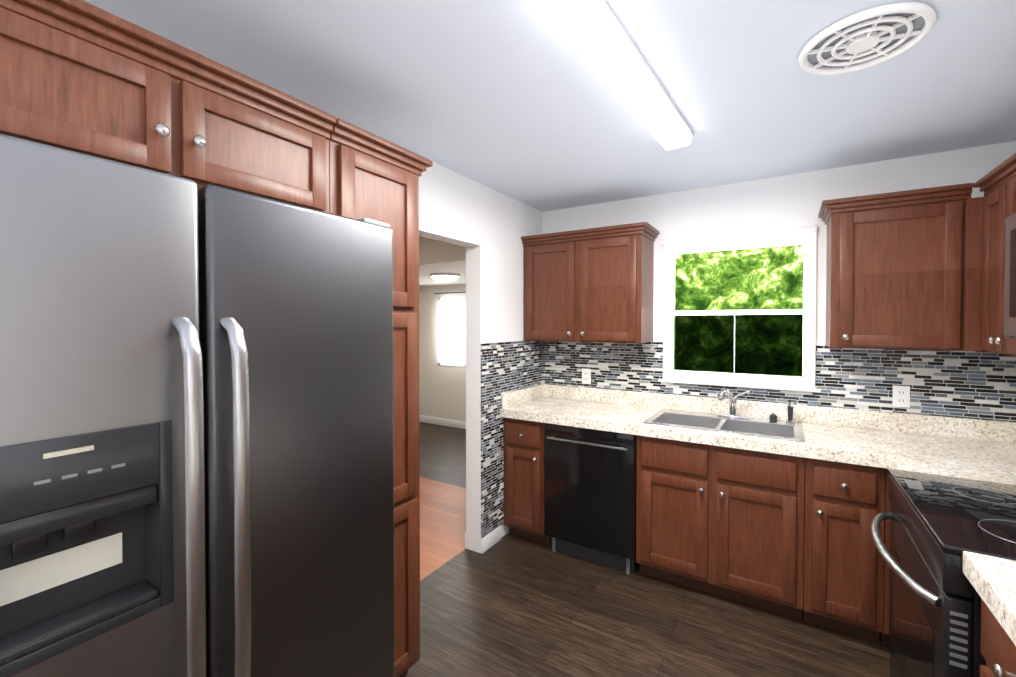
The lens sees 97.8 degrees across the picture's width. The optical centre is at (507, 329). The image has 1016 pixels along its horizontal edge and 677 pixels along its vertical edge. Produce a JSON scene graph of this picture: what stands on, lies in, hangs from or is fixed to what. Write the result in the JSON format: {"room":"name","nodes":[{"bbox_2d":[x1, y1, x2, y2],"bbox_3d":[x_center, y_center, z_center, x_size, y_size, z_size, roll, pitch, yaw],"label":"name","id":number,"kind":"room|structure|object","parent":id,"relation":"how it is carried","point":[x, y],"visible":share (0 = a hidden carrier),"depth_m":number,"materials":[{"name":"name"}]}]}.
{"room":"kitchen","nodes":[
{"label":"kitchen","id":0,"kind":"room"},
{"bbox_2d":[336,117,541,552],"bbox_3d":[-0.620,0.266,2.274,0.120,2.400,6.800,1,1,32],"label":"wall","id":1,"kind":"structure","parent":0,"point":[488,228],"depth_m":2.91,"materials":[{"name":"white paint"}]},
{"bbox_2d":[0,0,335,212],"bbox_3d":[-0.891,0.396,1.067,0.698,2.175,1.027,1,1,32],"label":"upper cabinet","id":2,"kind":"object","parent":1,"relation":"attached to","point":[81,76],"visible":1,"depth_m":1.04,"materials":[{"name":"brown wood"}]},
{"bbox_2d":[465,526,500,547],"bbox_3d":[0.415,1.389,4.073,0.015,0.100,2.640,1,1,32],"label":"baseboard","id":3,"kind":"structure","parent":1,"relation":"attached to","point":[499,526],"depth_m":2.95,"materials":[{"name":"white wood"}]},
{"bbox_2d":[481,341,544,537],"bbox_3d":[0.046,0.718,3.226,0.009,1.268,0.830,1,1,32],"label":"tile backsplash","id":4,"kind":"structure","parent":1,"relation":"attached to","point":[506,367],"depth_m":3.03,"materials":[{"name":"tile"}]},
{"bbox_2d":[419,284,465,421],"bbox_3d":[-0.219,0.209,6.104,3.500,2.400,0.120,1,1,32],"label":"wall","id":5,"kind":"structure","parent":0,"point":[442,392],"depth_m":6.57,"materials":[{"name":"beige paint"}]},
{"bbox_2d":[419,415,465,428],"bbox_3d":[-0.305,1.359,6.096,3.380,0.100,0.012,1,1,32],"label":"baseboard","id":6,"kind":"structure","parent":5,"relation":"attached to","point":[426,419],"depth_m":6.50,"materials":[{"name":"white wood"}]},
{"bbox_2d":[434,292,465,366],"bbox_3d":[-0.783,-0.008,6.406,0.660,1.065,0.100,1,1,32],"label":"room window","id":7,"kind":"structure","parent":5,"relation":"in","point":[451,331],"depth_m":6.46,"materials":[{"name":"white glass"}]},
{"bbox_2d":[419,236,465,265],"bbox_3d":[-1.256,-0.798,4.543,3.380,0.340,0.100,1,1,32],"label":"wall","id":8,"kind":"structure","parent":0,"point":[433,252],"depth_m":4.11,"materials":[{"name":"beige paint"}]},
{"bbox_2d":[419,262,465,285],"bbox_3d":[-0.766,-0.664,5.330,3.380,0.050,1.750,1,1,32],"label":"ceiling","id":9,"kind":"structure","parent":0,"point":[425,278],"depth_m":4.89,"materials":[{"name":"beige paint"}]},
{"bbox_2d":[430,273,459,280],"bbox_3d":[-0.723,-0.611,5.097,0.340,0.105,0.340,1,1,32],"label":"ceiling lamp","id":10,"kind":"object","parent":9,"relation":"attached to","point":[444,276],"visible":0.9,"depth_m":4.98,"materials":[{"name":"white glass"}]},
{"bbox_2d":[83,0,1015,211],"bbox_3d":[0.138,-0.938,0.791,2.960,0.050,5.120,1,1,32],"label":"ceiling","id":11,"kind":"structure","parent":0,"point":[520,101],"depth_m":1.66,"materials":[{"name":"white paint"}]},
{"bbox_2d":[536,0,693,149],"bbox_3d":[0.465,-0.891,1.626,0.136,0.068,1.220,1,1,35],"label":"ceiling light fixture","id":12,"kind":"object","parent":11,"relation":"attached to","point":[594,34],"visible":1,"depth_m":1.43,"materials":[{"name":"white plastic"}]},
{"bbox_2d":[798,2,936,74],"bbox_3d":[1.122,-0.909,1.403,0.340,0.025,0.340,1,1,32],"label":"fan","id":13,"kind":"object","parent":11,"relation":"attached to","point":[866,38],"visible":0.98,"depth_m":1.38,"materials":[{"name":"grey plastic"}]},
{"bbox_2d":[404,422,889,676],"bbox_3d":[-0.900,1.488,2.467,6.220,0.050,6.800,1,1,32],"label":"floor","id":14,"kind":"structure","parent":0,"point":[508,605],"depth_m":2.23,"materials":[{"name":"wood"}]},
{"bbox_2d":[0,133,393,676],"bbox_3d":[-0.832,0.590,1.073,0.740,1.787,0.906,1,1,32],"label":"refrigerator","id":15,"kind":"object","parent":14,"relation":"on","point":[196,439],"visible":1,"depth_m":0.82,"materials":[{"name":"grey metal"}]},
{"bbox_2d":[329,118,432,676],"bbox_3d":[-0.608,0.386,1.773,0.430,2.175,0.464,1,1,32],"label":"pantry cabinet","id":16,"kind":"object","parent":14,"relation":"on","point":[373,177],"visible":0.35,"depth_m":1.74,"materials":[{"name":"brown wood"}]},
{"bbox_2d":[504,417,550,544],"bbox_3d":[0.253,1.025,3.241,0.328,0.853,0.650,1,1,32],"label":"base cabinet","id":17,"kind":"object","parent":14,"relation":"on","point":[523,478],"visible":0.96,"depth_m":3.00,"materials":[{"name":"brown wood"}]},
{"bbox_2d":[544,423,636,574],"bbox_3d":[0.643,1.029,2.990,0.591,0.852,0.658,1,1,32],"label":"dishwasher","id":18,"kind":"object","parent":14,"relation":"on","point":[590,482],"visible":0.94,"depth_m":2.72,"materials":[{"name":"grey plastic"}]},
{"bbox_2d":[636,435,803,619],"bbox_3d":[1.247,1.034,2.620,0.818,0.853,0.650,1,1,32],"label":"base cabinet","id":19,"kind":"object","parent":14,"relation":"on","point":[726,522],"visible":0.98,"depth_m":2.35,"materials":[{"name":"brown wood"}]},
{"bbox_2d":[500,384,1015,467],"bbox_3d":[1.257,0.528,2.602,2.700,0.155,0.640,1,1,32],"label":"countertop","id":20,"kind":"structure","parent":19,"relation":"on","point":[851,436],"depth_m":2.56,"materials":[{"name":"stone"}]},
{"bbox_2d":[643,409,804,441],"bbox_3d":[1.260,0.632,2.608,0.796,0.177,0.490,1,1,32],"label":"sink","id":21,"kind":"object","parent":20,"relation":"in","point":[767,428],"visible":0.46,"depth_m":2.65,"materials":[{"name":"silver metal"}]},
{"bbox_2d":[717,389,794,423],"bbox_3d":[1.452,0.449,2.614,0.407,0.187,0.217,1,1,32],"label":"faucet","id":22,"kind":"object","parent":20,"relation":"on","point":[733,409],"visible":1,"depth_m":2.69,"materials":[{"name":"silver metal"}]},
{"bbox_2d":[803,458,884,642],"bbox_3d":[1.723,1.039,2.322,0.300,0.853,0.650,1,1,32],"label":"base cabinet","id":23,"kind":"object","parent":14,"relation":"on","point":[843,564],"visible":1,"depth_m":2.08,"materials":[{"name":"brown wood"}]},
{"bbox_2d":[880,428,1015,484],"bbox_3d":[1.897,0.542,1.703,0.660,0.155,0.206,1,1,32],"label":"countertop","id":24,"kind":"structure","parent":23,"relation":"on","point":[976,449],"depth_m":1.98,"materials":[{"name":"stone"}]},
{"bbox_2d":[879,468,890,645],"bbox_3d":[2.144,1.042,2.089,0.655,0.853,0.598,1,1,32],"label":"cabinet filler","id":25,"kind":"object","parent":14,"relation":"on","point":[884,637],"visible":0.11,"depth_m":2.01,"materials":[{"name":"brown wood"}]},
{"bbox_2d":[870,468,1015,676],"bbox_3d":[1.587,1.012,1.341,0.756,0.935,0.735,1,1,32],"label":"range","id":26,"kind":"object","parent":14,"relation":"on","point":[939,524],"visible":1,"depth_m":1.35,"materials":[{"name":"black metal"}]},
{"bbox_2d":[980,599,1015,676],"bbox_3d":[1.334,1.061,0.794,0.660,0.853,0.450,1,1,32],"label":"base cabinet","id":27,"kind":"object","parent":14,"relation":"on","point":[998,649],"visible":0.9,"depth_m":1.03,"materials":[{"name":"brown wood"}]},
{"bbox_2d":[963,551,1015,645],"bbox_3d":[0.926,0.565,0.136,0.645,0.155,1.986,1,1,32],"label":"countertop","id":28,"kind":"structure","parent":27,"relation":"on","point":[993,578],"depth_m":1.02,"materials":[{"name":"stone"}]},
{"bbox_2d":[542,141,1015,345],"bbox_3d":[1.514,0.257,2.897,2.840,2.400,0.120,1,1,32],"label":"wall","id":29,"kind":"structure","parent":0,"point":[787,201],"depth_m":2.72,"materials":[{"name":"white paint"}]},
{"bbox_2d":[521,222,659,342],"bbox_3d":[0.575,-0.304,3.191,0.922,0.772,0.360,1,1,32],"label":"upper cabinet","id":30,"kind":"object","parent":29,"relation":"attached to","point":[590,285],"visible":1,"depth_m":3.04,"materials":[{"name":"brown wood"}]},
{"bbox_2d":[658,225,820,392],"bbox_3d":[1.463,-0.126,2.870,0.925,0.979,0.124,1,1,32],"label":"window","id":31,"kind":"structure","parent":29,"relation":"in","point":[756,342],"depth_m":2.87,"materials":[{"name":"white wood"}]},
{"bbox_2d":[545,341,1015,421],"bbox_3d":[1.430,0.723,2.881,2.720,1.268,0.008,1,1,32],"label":"tile backsplash","id":32,"kind":"structure","parent":29,"relation":"attached to","point":[972,384],"depth_m":2.51,"materials":[{"name":"tile"}]},
{"bbox_2d":[582,368,590,383],"bbox_3d":[0.598,0.354,3.385,0.072,0.116,0.008,1,1,32],"label":"electrical outlet plate","id":33,"kind":"object","parent":32,"relation":"attached to","point":[586,376],"visible":1,"depth_m":3.38,"materials":[{"name":"white plastic"}]},
{"bbox_2d":[892,385,909,407],"bbox_3d":[2.146,0.364,2.418,0.072,0.116,0.008,1,1,32],"label":"electrical outlet plate","id":34,"kind":"object","parent":32,"relation":"attached to","point":[901,396],"visible":1,"depth_m":2.42,"materials":[{"name":"white plastic"}]},
{"bbox_2d":[818,183,973,350],"bbox_3d":[1.974,-0.291,2.317,0.565,0.772,0.360,1,1,32],"label":"upper cabinet","id":35,"kind":"object","parent":29,"relation":"attached to","point":[894,270],"visible":0.98,"depth_m":2.19,"materials":[{"name":"brown wood"}]},
{"bbox_3d":[1.310,0.299,0.006,0.120,2.400,5.000,1,1,32],"label":"wall","id":36,"kind":"structure","parent":0,"visible":0},
{"bbox_2d":[963,153,1015,355],"bbox_3d":[2.121,-0.282,1.738,0.348,0.772,0.525,1,1,32],"label":"upper cabinet","id":37,"kind":"object","parent":36,"relation":"attached to","point":[990,211],"visible":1,"depth_m":1.95,"materials":[{"name":"brown wood"}]},
{"bbox_2d":[1003,213,1015,338],"bbox_3d":[1.734,-0.185,1.231,0.460,0.444,0.734,1,1,32],"label":"over-the-range microwave","id":38,"kind":"object","parent":36,"relation":"attached to","point":[1010,284],"visible":1,"depth_m":1.57,"materials":[{"name":"silver metal"}]},
{"label":"outside","id":39,"kind":"structure","parent":0,"visible":0},
{"bbox_2d":[674,244,803,376],"bbox_3d":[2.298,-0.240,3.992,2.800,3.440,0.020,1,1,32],"label":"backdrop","id":40,"kind":"structure","parent":39,"point":[767,278],"depth_m":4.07,"materials":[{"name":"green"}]}
]}

